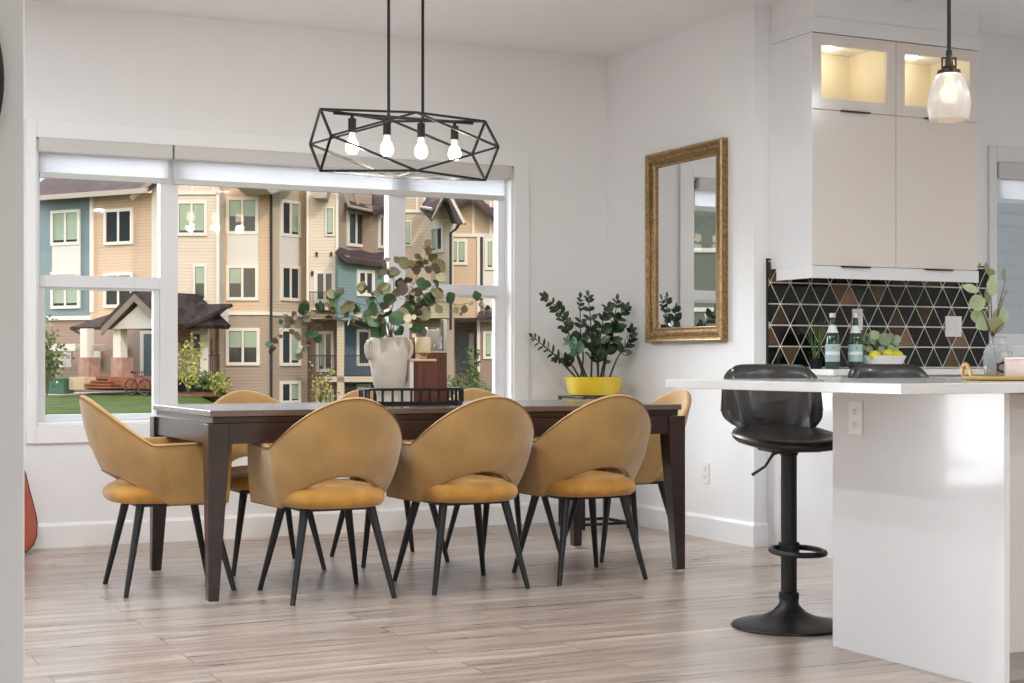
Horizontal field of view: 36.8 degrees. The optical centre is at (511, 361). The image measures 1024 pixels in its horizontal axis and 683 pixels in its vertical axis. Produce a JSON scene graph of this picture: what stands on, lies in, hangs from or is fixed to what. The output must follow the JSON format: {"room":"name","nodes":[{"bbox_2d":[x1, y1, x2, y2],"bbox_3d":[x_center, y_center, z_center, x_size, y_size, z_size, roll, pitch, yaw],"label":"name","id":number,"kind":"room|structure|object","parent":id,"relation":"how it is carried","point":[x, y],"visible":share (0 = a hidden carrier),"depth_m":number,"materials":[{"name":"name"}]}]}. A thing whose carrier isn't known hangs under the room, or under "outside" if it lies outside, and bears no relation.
{"room":"dining room","nodes":[
{"label":"dining room","id":0,"kind":"room"},
{"bbox_2d":[0,0,23,682],"bbox_3d":[-2.454,-0.449,2.114,3.416,2.818,0.140,0,0,-26],"label":"wall partition","id":1,"kind":"structure","parent":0,"point":[11,11],"depth_m":2.78,"materials":[{"name":"white paint"}]},
{"bbox_2d":[0,44,3,113],"bbox_3d":[-1.195,-0.508,2.631,0.624,0.624,0.022,0,0,-26],"label":"round wall clock","id":2,"kind":"object","parent":1,"relation":"attached to","point":[1,55],"visible":1,"depth_m":2.76,"materials":[{"name":"black metal"}]},
{"bbox_2d":[24,0,606,523],"bbox_3d":[-2.897,-0.449,7.846,7.960,2.818,0.250,0,0,-26],"label":"wall","id":3,"kind":"structure","parent":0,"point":[82,63],"depth_m":8.60,"materials":[{"name":"white paint"}]},
{"bbox_2d":[38,137,172,183],"bbox_3d":[-2.136,-1.056,8.085,0.692,0.203,0.090,0,0,-26],"label":"roller blind","id":4,"kind":"object","parent":3,"relation":"attached to","point":[59,158],"visible":1,"depth_m":8.08,"materials":[{"name":"grey fabric"}]},
{"bbox_2d":[26,118,528,443],"bbox_3d":[-1.230,-0.416,8.584,2.880,1.672,0.168,0,0,-26],"label":"window","id":5,"kind":"structure","parent":3,"relation":"attached to","point":[164,288],"depth_m":8.31,"materials":[{"name":"white plastic"}]},
{"bbox_2d":[31,499,602,548],"bbox_3d":[-1.795,0.897,8.231,5.280,0.125,0.014,0,0,-26],"label":"baseboard","id":6,"kind":"structure","parent":3,"relation":"attached to","point":[75,534],"depth_m":8.43,"materials":[{"name":"white paint"}]},
{"bbox_2d":[171,145,510,200],"bbox_3d":[-0.920,-1.056,8.672,1.993,0.203,0.090,0,0,-26],"label":"roller blind","id":7,"kind":"object","parent":3,"relation":"attached to","point":[193,165],"visible":0.92,"depth_m":8.60,"materials":[{"name":"grey fabric"}]},
{"bbox_2d":[415,353,429,358],"bbox_3d":[-0.406,-0.029,6.997,0.070,0.028,0.070,0,0,-26],"label":"candle cup","id":8,"kind":"object","parent":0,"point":[422,354],"depth_m":6.98,"materials":[{"name":"glass"}]},
{"bbox_2d":[24,520,1023,682],"bbox_3d":[1.779,1.010,2.757,11.960,0.100,12.980,0,0,-26],"label":"floor","id":9,"kind":"structure","parent":0,"point":[606,623],"depth_m":5.80,"materials":[{"name":"brown wood"}]},
{"bbox_2d":[24,470,37,552],"bbox_3d":[-2.554,0.469,7.618,0.312,0.984,0.386,0,0,6],"label":"acoustic guitar","id":10,"kind":"object","parent":9,"relation":"on","point":[30,517],"visible":0.29,"depth_m":7.71,"materials":[{"name":"orange paint"}]},
{"bbox_2d":[78,395,235,597],"bbox_3d":[-1.526,0.550,6.525,0.609,0.826,0.573,0,0,-26],"label":"dining chair","id":11,"kind":"object","parent":9,"relation":"on","point":[148,471],"visible":0.9,"depth_m":6.32,"materials":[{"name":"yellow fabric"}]},
{"bbox_2d":[213,390,325,575],"bbox_3d":[-1.187,0.550,7.271,0.573,0.826,0.609,0,0,-26],"label":"dining chair","id":12,"kind":"object","parent":9,"relation":"on","point":[239,474],"visible":0.11,"depth_m":7.11,"materials":[{"name":"yellow fabric"}]},
{"bbox_2d":[248,397,402,605],"bbox_3d":[-0.739,0.550,6.295,0.573,0.826,0.609,0,0,-26],"label":"dining chair","id":13,"kind":"object","parent":9,"relation":"on","point":[359,437],"visible":0.99,"depth_m":6.11,"materials":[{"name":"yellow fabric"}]},
{"bbox_2d":[330,389,449,567],"bbox_3d":[-0.629,0.550,7.540,0.573,0.826,0.609,0,0,-26],"label":"dining chair","id":14,"kind":"object","parent":9,"relation":"on","point":[355,393],"visible":0.08,"depth_m":7.39,"materials":[{"name":"yellow fabric"}]},
{"bbox_2d":[150,399,684,603],"bbox_3d":[-0.431,0.577,7.051,2.221,0.766,1.045,0,0,-26],"label":"dining table","id":15,"kind":"object","parent":9,"relation":"on","point":[216,426],"visible":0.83,"depth_m":6.55,"materials":[{"name":"brown wood"}]},
{"bbox_2d":[359,387,463,405],"bbox_3d":[-0.458,0.155,6.996,0.458,0.078,0.310,0,0,-26],"label":"tray","id":16,"kind":"object","parent":15,"relation":"on","point":[367,390],"visible":0.77,"depth_m":6.86,"materials":[{"name":"black metal"}]},
{"bbox_2d":[364,337,413,401],"bbox_3d":[-0.556,0.035,6.949,0.174,0.292,0.179,0,0,21],"label":"ceramic vase","id":17,"kind":"object","parent":16,"relation":"on","point":[388,357],"visible":0.8,"depth_m":6.88,"materials":[{"name":"white ceramic"}]},
{"bbox_2d":[265,239,489,359],"bbox_3d":[-0.578,-0.219,6.919,1.050,0.681,0.314,0,0,-26],"label":"eucalyptus branches","id":18,"kind":"object","parent":17,"relation":"in","point":[401,316],"visible":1,"depth_m":6.90,"materials":[{"name":"green plant"}]},
{"bbox_2d":[403,359,436,400],"bbox_3d":[-0.418,0.084,6.991,0.135,0.196,0.092,0,0,-26],"label":"candle holder","id":19,"kind":"object","parent":16,"relation":"on","point":[421,373],"visible":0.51,"depth_m":6.96,"materials":[{"name":"brown wood"}]},
{"bbox_2d":[415,337,430,358],"bbox_3d":[-0.406,-0.068,6.997,0.071,0.106,0.071,0,0,-26],"label":"candle","id":20,"kind":"object","parent":19,"relation":"on","point":[422,344],"visible":0.98,"depth_m":6.97,"materials":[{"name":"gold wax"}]},
{"bbox_2d":[424,351,447,400],"bbox_3d":[-0.362,0.067,7.120,0.107,0.230,0.087,0,0,-26],"label":"candle holder","id":21,"kind":"object","parent":16,"relation":"on","point":[441,357],"visible":0.48,"depth_m":7.09,"materials":[{"name":"brown wood"}]},
{"bbox_2d":[425,327,441,351],"bbox_3d":[-0.364,-0.105,7.119,0.082,0.112,0.082,0,0,-26],"label":"candle","id":22,"kind":"object","parent":21,"relation":"on","point":[435,335],"visible":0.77,"depth_m":7.09,"materials":[{"name":"silver glass"}]},
{"bbox_2d":[386,396,534,595],"bbox_3d":[-0.194,0.550,6.558,0.573,0.826,0.609,0,0,-26],"label":"dining chair","id":23,"kind":"object","parent":9,"relation":"on","point":[495,434],"visible":0.92,"depth_m":6.37,"materials":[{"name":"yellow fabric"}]},
{"bbox_2d":[445,388,558,554],"bbox_3d":[-0.079,0.550,7.805,0.573,0.826,0.609,0,0,-26],"label":"dining chair","id":24,"kind":"object","parent":9,"relation":"on","point":[470,394],"visible":0.03,"depth_m":7.83,"materials":[{"name":"yellow fabric"}]},
{"bbox_2d":[512,394,651,585],"bbox_3d":[0.329,0.550,6.832,0.573,0.826,0.609,0,0,-26],"label":"dining chair","id":25,"kind":"object","parent":9,"relation":"on","point":[612,433],"visible":0.89,"depth_m":6.64,"materials":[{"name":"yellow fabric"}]},
{"bbox_2d":[558,395,630,529],"bbox_3d":[0.480,0.579,8.981,0.320,0.763,0.300,0,0,-26],"label":"plant stand","id":26,"kind":"object","parent":9,"relation":"on","point":[615,521],"visible":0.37,"depth_m":8.91,"materials":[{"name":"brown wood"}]},
{"bbox_2d":[529,290,637,395],"bbox_3d":[0.364,-0.114,8.871,0.750,0.619,0.345,0,0,-43],"label":"potted plant","id":27,"kind":"object","parent":26,"relation":"on","point":[600,348],"visible":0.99,"depth_m":8.90,"materials":[{"name":"green plant"}]},
{"bbox_2d":[566,389,691,562],"bbox_3d":[0.600,0.550,7.684,0.609,0.826,0.573,0,0,-26],"label":"dining chair","id":28,"kind":"object","parent":9,"relation":"on","point":[650,471],"visible":0.2,"depth_m":7.47,"materials":[{"name":"yellow fabric"}]},
{"bbox_2d":[720,364,832,636],"bbox_3d":[1.001,0.484,5.604,0.416,0.952,0.507,0,0,-9],"label":"bar stool","id":29,"kind":"object","parent":9,"relation":"on","point":[784,423],"visible":0.92,"depth_m":5.57,"materials":[{"name":"black"}]},
{"bbox_2d":[767,375,983,557],"bbox_3d":[3.098,0.512,8.513,3.621,0.895,0.642,0,0,-26],"label":"base cabinet","id":30,"kind":"object","parent":9,"relation":"on","point":[814,470],"visible":0.12,"depth_m":7.67,"materials":[{"name":"white"}]},
{"bbox_2d":[810,368,983,374],"bbox_3d":[3.069,0.050,8.496,3.688,0.030,0.647,0,0,-26],"label":"countertop","id":31,"kind":"structure","parent":30,"relation":"on","point":[930,371],"depth_m":7.68,"materials":[{"name":"stone"}]},
{"bbox_2d":[800,316,826,368],"bbox_3d":[1.570,-0.104,7.973,0.164,0.278,0.078,0,0,-10],"label":"grass plant","id":32,"kind":"object","parent":31,"relation":"on","point":[815,363],"visible":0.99,"depth_m":7.96,"materials":[{"name":"green plant"}]},
{"bbox_2d":[825,313,839,368],"bbox_3d":[1.636,-0.107,7.851,0.076,0.285,0.076,0,0,-26],"label":"water bottle","id":33,"kind":"object","parent":31,"relation":"on","point":[832,340],"visible":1,"depth_m":7.82,"materials":[{"name":"green glass"}]},
{"bbox_2d":[848,313,862,368],"bbox_3d":[1.768,-0.107,7.914,0.076,0.285,0.076,0,0,-26],"label":"water bottle","id":34,"kind":"object","parent":31,"relation":"on","point":[855,340],"visible":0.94,"depth_m":7.89,"materials":[{"name":"green glass"}]},
{"bbox_2d":[863,356,905,363],"bbox_3d":[1.910,0.001,7.938,0.196,0.068,0.196,0,0,-26],"label":"fruit bowl","id":35,"kind":"object","parent":31,"relation":"on","point":[866,359],"visible":0.46,"depth_m":7.86,"materials":[{"name":"white ceramic"}]},
{"bbox_2d":[862,330,900,355],"bbox_3d":[1.911,-0.089,7.965,0.238,0.153,0.089,0,0,-26],"label":"cluster","id":36,"kind":"object","parent":35,"relation":"in","point":[873,340],"visible":0.89,"depth_m":7.94,"materials":[{"name":"green"}]},
{"bbox_2d":[882,349,894,355],"bbox_3d":[1.931,-0.037,7.893,0.065,0.057,0.066,0,0,18],"label":"lemon","id":37,"kind":"object","parent":35,"relation":"in","point":[887,352],"visible":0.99,"depth_m":7.87,"materials":[{"name":"yellow food"}]},
{"bbox_2d":[847,364,928,377],"bbox_3d":[1.543,0.484,5.899,0.416,0.952,0.507,0,0,-18],"label":"bar stool","id":38,"kind":"object","parent":9,"relation":"on","point":[862,370],"visible":0.13,"depth_m":6.11,"materials":[{"name":"black leather"}]},
{"bbox_2d":[833,393,1023,682],"bbox_3d":[2.619,0.525,5.493,3.021,0.870,0.804,0,0,-26],"label":"kitchen island","id":39,"kind":"object","parent":9,"relation":"on","point":[928,503],"visible":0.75,"depth_m":4.75,"materials":[{"name":"white laminate"}]},
{"bbox_2d":[666,378,1023,394],"bbox_3d":[2.375,0.075,5.565,3.485,0.030,1.240,0,0,-26],"label":"island countertop","id":40,"kind":"structure","parent":39,"relation":"on","point":[901,386],"depth_m":4.54,"materials":[{"name":"stone"}]},
{"bbox_2d":[961,362,1023,380],"bbox_3d":[1.642,0.030,5.050,0.320,0.060,0.320,0,0,-26],"label":"tray","id":41,"kind":"object","parent":40,"relation":"on","point":[970,377],"visible":0.98,"depth_m":4.95,"materials":[{"name":"brown"}]},
{"bbox_2d":[983,337,1012,375],"bbox_3d":[1.596,-0.015,5.050,0.098,0.136,0.098,0,0,-26],"label":"glass vase","id":42,"kind":"object","parent":41,"relation":"on","point":[997,350],"visible":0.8,"depth_m":5.02,"materials":[{"name":"white"}]},
{"bbox_2d":[962,262,1008,336],"bbox_3d":[1.557,-0.141,5.046,0.172,0.370,0.060,0,0,-4],"label":"eucalyptus","id":43,"kind":"object","parent":42,"relation":"in","point":[978,315],"visible":1,"depth_m":5.04,"materials":[{"name":"green plant"}]},
{"bbox_2d":[997,357,1023,375],"bbox_3d":[1.636,0.019,4.982,0.099,0.069,0.092,0,0,41],"label":"mug","id":44,"kind":"object","parent":41,"relation":"on","point":[1013,366],"visible":0.86,"depth_m":4.95,"materials":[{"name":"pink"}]},
{"bbox_2d":[849,401,862,435],"bbox_3d":[1.135,0.185,5.082,0.008,0.114,0.070,0,0,-26],"label":"wall outlet","id":45,"kind":"object","parent":39,"relation":"attached to","point":[855,407],"visible":1,"depth_m":5.07,"materials":[{"name":"white plastic"}]},
{"bbox_2d":[851,407,857,428],"bbox_3d":[1.133,0.185,5.081,0.002,0.072,0.032,0,0,-26],"label":"socket","id":46,"kind":"object","parent":45,"relation":"attached to","point":[854,410],"depth_m":5.08,"materials":[{"name":"white plastic"}]},
{"bbox_2d":[28,0,1023,56],"bbox_3d":[1.724,-1.933,2.869,11.960,0.150,13.230,0,0,-26],"label":"ceiling","id":47,"kind":"structure","parent":0,"point":[599,28],"depth_m":8.25,"materials":[{"name":"white paint"}]},
{"bbox_2d":[309,0,499,180],"bbox_3d":[-0.488,-1.351,7.004,0.815,1.014,0.300,0,0,-26],"label":"linear chandelier","id":48,"kind":"object","parent":47,"relation":"hanging from","point":[352,147],"visible":1,"depth_m":6.97,"materials":[{"name":"black metal"}]},
{"bbox_2d":[345,115,358,153],"bbox_3d":[-0.717,-1.018,6.893,0.060,0.173,0.060,0,0,-26],"label":"bulb","id":49,"kind":"object","parent":48,"relation":"attached to","point":[350,149],"depth_m":6.88,"materials":[{"name":"beige glass"}]},
{"bbox_2d":[380,118,393,155],"bbox_3d":[-0.566,-1.018,6.966,0.060,0.173,0.060,0,0,-26],"label":"bulb","id":50,"kind":"object","parent":48,"relation":"attached to","point":[386,148],"depth_m":6.95,"materials":[{"name":"beige glass"}]},
{"bbox_2d":[415,121,427,158],"bbox_3d":[-0.416,-1.018,7.039,0.060,0.173,0.060,0,0,-26],"label":"bulb","id":51,"kind":"object","parent":48,"relation":"attached to","point":[421,151],"depth_m":7.02,"materials":[{"name":"beige glass"}]},
{"bbox_2d":[448,123,460,158],"bbox_3d":[-0.265,-1.018,7.111,0.060,0.173,0.060,0,0,-26],"label":"bulb","id":52,"kind":"object","parent":48,"relation":"attached to","point":[454,151],"depth_m":7.09,"materials":[{"name":"beige glass"}]},
{"bbox_2d":[927,0,970,122],"bbox_3d":[1.407,-1.318,4.950,0.138,1.081,0.138,0,0,-26],"label":"glass pendant","id":53,"kind":"object","parent":47,"relation":"hanging from","point":[949,98],"visible":1,"depth_m":4.91,"materials":[{"name":"clear glass"}]},
{"bbox_2d":[607,4,770,522],"bbox_3d":[0.999,-0.449,8.723,0.180,2.818,1.556,0,0,-26],"label":"wall","id":54,"kind":"structure","parent":0,"point":[708,80],"depth_m":8.42,"materials":[{"name":"white paint"}]},
{"bbox_2d":[609,500,755,546],"bbox_3d":[0.915,0.897,8.674,0.014,0.125,1.570,0,0,-26],"label":"baseboard","id":55,"kind":"structure","parent":54,"relation":"attached to","point":[738,532],"depth_m":8.41,"materials":[{"name":"white paint"}]},
{"bbox_2d":[645,137,727,342],"bbox_3d":[0.958,-0.654,8.546,0.046,1.083,0.794,0,0,-26],"label":"wall mirror","id":56,"kind":"object","parent":54,"relation":"attached to","point":[686,187],"visible":1,"depth_m":8.54,"materials":[{"name":"gold metal"}]},
{"bbox_2d":[657,156,715,327],"bbox_3d":[0.973,-0.654,8.553,0.010,0.933,0.644,0,0,-26],"label":"mirror glass","id":57,"kind":"object","parent":56,"relation":"attached to","point":[686,185],"depth_m":8.55,"materials":[{"name":"white"}]},
{"bbox_2d":[702,462,708,483],"bbox_3d":[1.055,0.606,8.390,0.008,0.114,0.070,0,0,-26],"label":"wall outlet","id":58,"kind":"object","parent":54,"relation":"attached to","point":[705,466],"visible":1,"depth_m":8.38,"materials":[{"name":"white plastic"}]},
{"bbox_2d":[756,522,767,546],"bbox_3d":[1.300,0.897,7.996,0.090,0.125,0.014,0,0,-26],"label":"baseboard","id":59,"kind":"structure","parent":54,"relation":"attached to","point":[761,528],"depth_m":7.99,"materials":[{"name":"white paint"}]},
{"bbox_2d":[766,258,768,363],"bbox_3d":[1.330,-0.253,8.010,0.006,0.574,0.014,0,0,-26],"label":"trim","id":60,"kind":"structure","parent":54,"relation":"attached to","point":[767,259],"depth_m":8.01,"materials":[{"name":"black metal"}]},
{"bbox_2d":[824,31,1023,368],"bbox_3d":[3.176,-0.449,9.020,4.000,2.818,0.200,0,0,-26],"label":"wall","id":61,"kind":"structure","parent":0,"point":[1001,56],"depth_m":8.69,"materials":[{"name":"white paint"}]},
{"bbox_2d":[770,32,895,268],"bbox_3d":[1.666,-1.065,7.969,0.531,1.174,0.377,0,0,-26],"label":"upper cabinet","id":62,"kind":"object","parent":61,"relation":"attached to","point":[854,78],"depth_m":7.85,"materials":[{"name":"white"}]},
{"bbox_2d":[771,0,977,35],"bbox_3d":[1.913,-1.794,8.101,1.081,0.128,0.355,0,0,-26],"label":"soffit","id":63,"kind":"structure","parent":61,"relation":"attached to","point":[786,12],"depth_m":7.92,"materials":[{"name":"white paint"}]},
{"bbox_2d":[769,258,988,368],"bbox_3d":[2.647,-0.253,8.646,2.919,0.574,0.014,0,0,-26],"label":"tile backsplash","id":64,"kind":"structure","parent":61,"relation":"attached to","point":[915,311],"depth_m":8.33,"materials":[{"name":"black tile"}]},
{"bbox_2d":[852,309,862,329],"bbox_3d":[1.853,-0.228,8.251,0.070,0.114,0.008,0,0,-26],"label":"wall outlet","id":65,"kind":"object","parent":64,"relation":"attached to","point":[859,311],"visible":0.54,"depth_m":8.26,"materials":[{"name":"white plastic"}]},
{"bbox_2d":[945,316,961,336],"bbox_3d":[2.452,-0.197,8.539,0.115,0.114,0.010,0,0,-26],"label":"light switch","id":66,"kind":"object","parent":64,"relation":"attached to","point":[953,324],"visible":1,"depth_m":8.54,"materials":[{"name":"white plastic"}]},
{"bbox_2d":[895,42,977,270],"bbox_3d":[2.154,-1.065,8.204,0.548,1.174,0.377,0,0,-26],"label":"upper cabinet","id":67,"kind":"object","parent":61,"relation":"attached to","point":[937,163],"visible":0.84,"depth_m":8.06,"materials":[{"name":"white"}]},
{"bbox_2d":[769,16,980,50],"bbox_3d":[1.916,-1.692,8.093,1.099,0.077,0.371,0,0,-26],"label":"trim","id":68,"kind":"structure","parent":67,"relation":"on","point":[815,24],"depth_m":7.89,"materials":[{"name":"white wood"}]},
{"bbox_2d":[776,266,978,282],"bbox_3d":[1.924,-0.452,8.068,1.083,0.062,0.307,0,0,-26],"label":"trim","id":69,"kind":"structure","parent":67,"relation":"attached to","point":[804,272],"depth_m":7.90,"materials":[{"name":"white wood"}]},
{"bbox_2d":[988,145,1023,356],"bbox_3d":[3.336,-0.615,9.048,1.508,1.210,0.148,0,0,-26],"label":"window","id":70,"kind":"structure","parent":61,"relation":"in","point":[996,154],"depth_m":8.67,"materials":[{"name":"white plastic"}]},
{"bbox_2d":[997,162,1023,199],"bbox_3d":[3.340,-1.029,8.999,1.353,0.198,0.080,0,0,-26],"label":"roller blind","id":71,"kind":"object","parent":70,"relation":"attached to","point":[1010,176],"visible":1,"depth_m":8.74,"materials":[{"name":"grey fabric"}]},
{"label":"outside","id":72,"kind":"structure","parent":0,"visible":0},
{"bbox_2d":[45,391,216,414],"bbox_3d":[-14.854,2.270,116.778,295.434,1.900,212.706,0,0,-26],"label":"lawn","id":73,"kind":"structure","parent":72,"point":[113,403],"depth_m":50.12,"materials":[{"name":"green plant"}]},
{"bbox_2d":[45,314,75,395],"bbox_3d":[-18.200,-0.287,60.123,1.806,3.228,1.802,0,0,25],"label":"young tree","id":74,"kind":"object","parent":73,"relation":"on","point":[50,368],"visible":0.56,"depth_m":59.98,"materials":[{"name":"green plant"}]},
{"bbox_2d":[45,392,151,394],"bbox_3d":[-18.213,1.305,63.713,9.196,0.030,5.214,0,0,-26],"label":"path concrete","id":75,"kind":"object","parent":73,"relation":"on","point":[74,393],"visible":0.53,"depth_m":62.99,"materials":[{"name":"grey concrete"}]},
{"bbox_2d":[45,377,73,393],"bbox_3d":[-18.489,0.957,62.835,0.972,0.647,1.010,0,0,13],"label":"utility box","id":76,"kind":"object","parent":75,"relation":"on","point":[62,387],"visible":0.59,"depth_m":62.40,"materials":[{"name":"green metal"}]},
{"bbox_2d":[40,178,156,391],"bbox_3d":[-17.198,-5.291,70.178,10.452,13.628,8.690,0,0,29],"label":"townhouse","id":77,"kind":"structure","parent":73,"relation":"on","point":[88,227],"depth_m":68.61,"materials":[{"name":"beige wood"}]},
{"bbox_2d":[53,290,76,302],"bbox_3d":[-20.205,-3.302,69.579,1.465,1.272,0.005,0,0,29],"label":"blind","id":78,"kind":"object","parent":77,"relation":"hanging from","point":[59,296],"depth_m":69.55,"materials":[{"name":"fabric"}]},
{"bbox_2d":[53,213,76,239],"bbox_3d":[-20.205,-6.122,69.579,1.465,1.189,0.005,0,0,29],"label":"blind","id":79,"kind":"object","parent":77,"relation":"hanging from","point":[64,224],"depth_m":69.55,"materials":[{"name":"fabric"}]},
{"bbox_2d":[124,370,150,395],"bbox_3d":[-14.640,0.827,60.404,1.345,0.994,0.503,0,0,42],"label":"bicycle","id":80,"kind":"object","parent":73,"relation":"on","point":[141,375],"visible":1,"depth_m":60.37,"materials":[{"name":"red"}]},
{"bbox_2d":[69,291,232,390],"bbox_3d":[-15.876,-0.848,63.550,7.280,4.016,4.584,0,0,28],"label":"covered porch","id":81,"kind":"object","parent":73,"relation":"on","point":[135,311],"visible":0.87,"depth_m":62.40,"materials":[{"name":"concrete"}]},
{"bbox_2d":[178,392,227,395],"bbox_3d":[-12.636,1.260,61.500,3.420,0.140,4.376,0,0,-26],"label":"mulch bed","id":82,"kind":"object","parent":73,"relation":"on","point":[179,393],"visible":0.63,"depth_m":59.88,"materials":[{"name":"brown soil"}]},
{"bbox_2d":[178,333,206,393],"bbox_3d":[-12.566,0.132,60.014,1.435,2.509,1.453,0,0,-26],"label":"leafy shrub","id":83,"kind":"object","parent":82,"relation":"on","point":[192,372],"visible":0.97,"depth_m":59.99,"materials":[{"name":"yellow plant"}]},
{"bbox_2d":[194,369,227,391],"bbox_3d":[-12.138,0.838,61.660,1.452,1.093,1.568,0,0,-1],"label":"leafy shrub","id":84,"kind":"object","parent":82,"relation":"on","point":[204,382],"visible":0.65,"depth_m":61.35,"materials":[{"name":"green plant"}]},
{"bbox_2d":[206,371,231,396],"bbox_3d":[-11.411,0.869,60.056,0.935,1.030,0.960,0,0,14],"label":"leafy shrub","id":85,"kind":"object","parent":82,"relation":"on","point":[222,387],"visible":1,"depth_m":59.86,"materials":[{"name":"yellow plant"}]},
{"bbox_2d":[178,185,272,399],"bbox_3d":[-12.846,-3.314,67.497,5.074,11.622,7.399,0,0,-1],"label":"townhouse","id":86,"kind":"structure","parent":73,"relation":"on","point":[225,234],"depth_m":66.13,"materials":[{"name":"beige"}]},
{"bbox_2d":[180,204,203,229],"bbox_3d":[-13.535,-6.114,64.968,1.011,1.103,0.005,0,0,0],"label":"blind","id":87,"kind":"object","parent":86,"relation":"hanging from","point":[191,215],"depth_m":64.96,"materials":[{"name":"white fabric"}]},
{"bbox_2d":[196,267,203,282],"bbox_3d":[-13.186,-3.661,64.968,0.350,0.677,0.005,0,0,0],"label":"blind","id":88,"kind":"object","parent":86,"relation":"hanging from","point":[199,270],"depth_m":64.96,"materials":[{"name":"fabric"}]},
{"bbox_2d":[230,269,240,282],"bbox_3d":[-11.904,-3.701,66.168,0.467,0.629,0.005,0,0,0],"label":"blind","id":89,"kind":"object","parent":86,"relation":"hanging from","point":[235,274],"depth_m":66.16,"materials":[{"name":"white fabric"}]},
{"bbox_2d":[230,201,254,215],"bbox_3d":[-11.600,-6.605,66.168,1.075,0.674,0.005,0,0,0],"label":"blind","id":90,"kind":"object","parent":86,"relation":"hanging from","point":[237,208],"depth_m":66.16,"materials":[{"name":"fabric"}]},
{"bbox_2d":[230,332,255,346],"bbox_3d":[-11.579,-0.967,66.168,1.143,0.674,0.005,0,0,0],"label":"blind","id":91,"kind":"object","parent":86,"relation":"hanging from","point":[237,339],"depth_m":66.16,"materials":[{"name":"green fabric"}]},
{"bbox_2d":[237,188,377,402],"bbox_3d":[-9.610,-3.092,68.615,7.690,12.286,7.539,0,0,-26],"label":"townhouse","id":92,"kind":"structure","parent":73,"relation":"on","point":[306,224],"depth_m":67.01,"materials":[{"name":"beige wood"}]},
{"bbox_2d":[292,384,297,398],"bbox_3d":[-9.527,1.302,67.433,0.005,0.639,0.453,0,0,32],"label":"blind","id":93,"kind":"object","parent":92,"relation":"hanging from","point":[294,386],"depth_m":67.45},
{"bbox_2d":[292,332,297,359],"bbox_3d":[-9.527,-0.694,67.433,0.005,1.237,0.453,0,0,32],"label":"blind","id":94,"kind":"object","parent":92,"relation":"hanging from","point":[294,341],"depth_m":67.42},
{"bbox_2d":[292,204,297,231],"bbox_3d":[-9.528,-6.305,67.432,0.005,1.198,0.429,0,0,32],"label":"blind","id":95,"kind":"object","parent":92,"relation":"hanging from","point":[294,206],"depth_m":67.46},
{"bbox_2d":[319,334,322,365],"bbox_3d":[-8.548,-0.524,68.968,0.176,1.420,0.005,0,0,0],"label":"blind","id":96,"kind":"object","parent":92,"relation":"hanging from","point":[320,344],"depth_m":68.97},
{"bbox_2d":[327,209,331,231],"bbox_3d":[-7.928,-6.156,66.968,0.219,1.020,0.005,0,0,0],"label":"blind","id":97,"kind":"object","parent":92,"relation":"hanging from","point":[329,211],"depth_m":66.96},
{"bbox_2d":[309,361,339,402],"bbox_3d":[-7.764,1.561,63.813,1.320,3.209,1.438,0,0,-10],"label":"leafy shrub","id":98,"kind":"object","parent":73,"relation":"on","point":[324,388],"visible":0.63,"depth_m":63.88,"materials":[{"name":"yellow plant"}]},
{"bbox_2d":[335,193,383,393],"bbox_3d":[-6.297,-2.933,70.141,5.297,12.742,9.196,0,0,36],"label":"townhouse","id":99,"kind":"structure","parent":73,"relation":"on","point":[359,257],"depth_m":67.98,"materials":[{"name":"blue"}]},
{"bbox_2d":[405,196,493,396],"bbox_3d":[-2.893,-3.337,69.120,5.138,13.174,13.759,0,0,0],"label":"townhouse","id":100,"kind":"structure","parent":73,"relation":"on","point":[461,231],"depth_m":71.87,"materials":[{"name":"beige wood"}]},
{"bbox_2d":[406,223,409,242],"bbox_3d":[-4.733,-5.880,69.968,0.170,0.927,0.005,0,0,0],"label":"blind","id":101,"kind":"object","parent":100,"relation":"hanging from","point":[407,224],"depth_m":69.97,"materials":[{"name":"fabric"}]},
{"bbox_2d":[432,230,435,248],"bbox_3d":[-3.424,-5.410,67.769,0.005,0.823,0.485,0,0,-25],"label":"blind","id":102,"kind":"object","parent":100,"relation":"hanging from","point":[433,231],"depth_m":67.80,"materials":[{"name":"fabric"}]},
{"bbox_2d":[454,242,463,259],"bbox_3d":[-2.540,-5.177,71.968,0.593,0.842,0.005,0,0,0],"label":"blind","id":103,"kind":"object","parent":100,"relation":"hanging from","point":[458,246],"depth_m":71.96,"materials":[{"name":"fabric"}]},
{"bbox_2d":[486,334,489,353],"bbox_3d":[-0.960,-0.827,71.968,0.485,0.937,0.005,0,0,0],"label":"blind","id":104,"kind":"object","parent":100,"relation":"hanging from","point":[487,335],"depth_m":71.96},
{"bbox_2d":[447,373,468,398],"bbox_3d":[-2.379,1.402,66.030,1.292,2.031,1.908,0,0,16],"label":"bush","id":105,"kind":"object","parent":73,"relation":"on","point":[459,378],"visible":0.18,"depth_m":65.79,"materials":[{"name":"green plant"}]},
{"bbox_2d":[462,347,480,388],"bbox_3d":[-1.784,0.883,68.494,0.842,3.060,0.826,0,0,-7],"label":"bush","id":106,"kind":"object","parent":73,"relation":"on","point":[475,371],"visible":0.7,"depth_m":68.41,"materials":[{"name":"green plant"}]},
{"bbox_2d":[471,378,491,391],"bbox_3d":[-1.030,1.558,65.953,1.416,1.717,1.818,0,0,14],"label":"bush","id":107,"kind":"object","parent":73,"relation":"on","point":[483,381],"visible":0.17,"depth_m":65.81,"materials":[{"name":"green plant"}]},
{"bbox_2d":[997,198,1023,333],"bbox_3d":[7.726,-3.340,19.771,10.100,9.400,5.100,0,0,-26],"label":"house","id":108,"kind":"structure","parent":73,"relation":"on","point":[1010,212],"depth_m":16.46,"materials":[{"name":"grey"}]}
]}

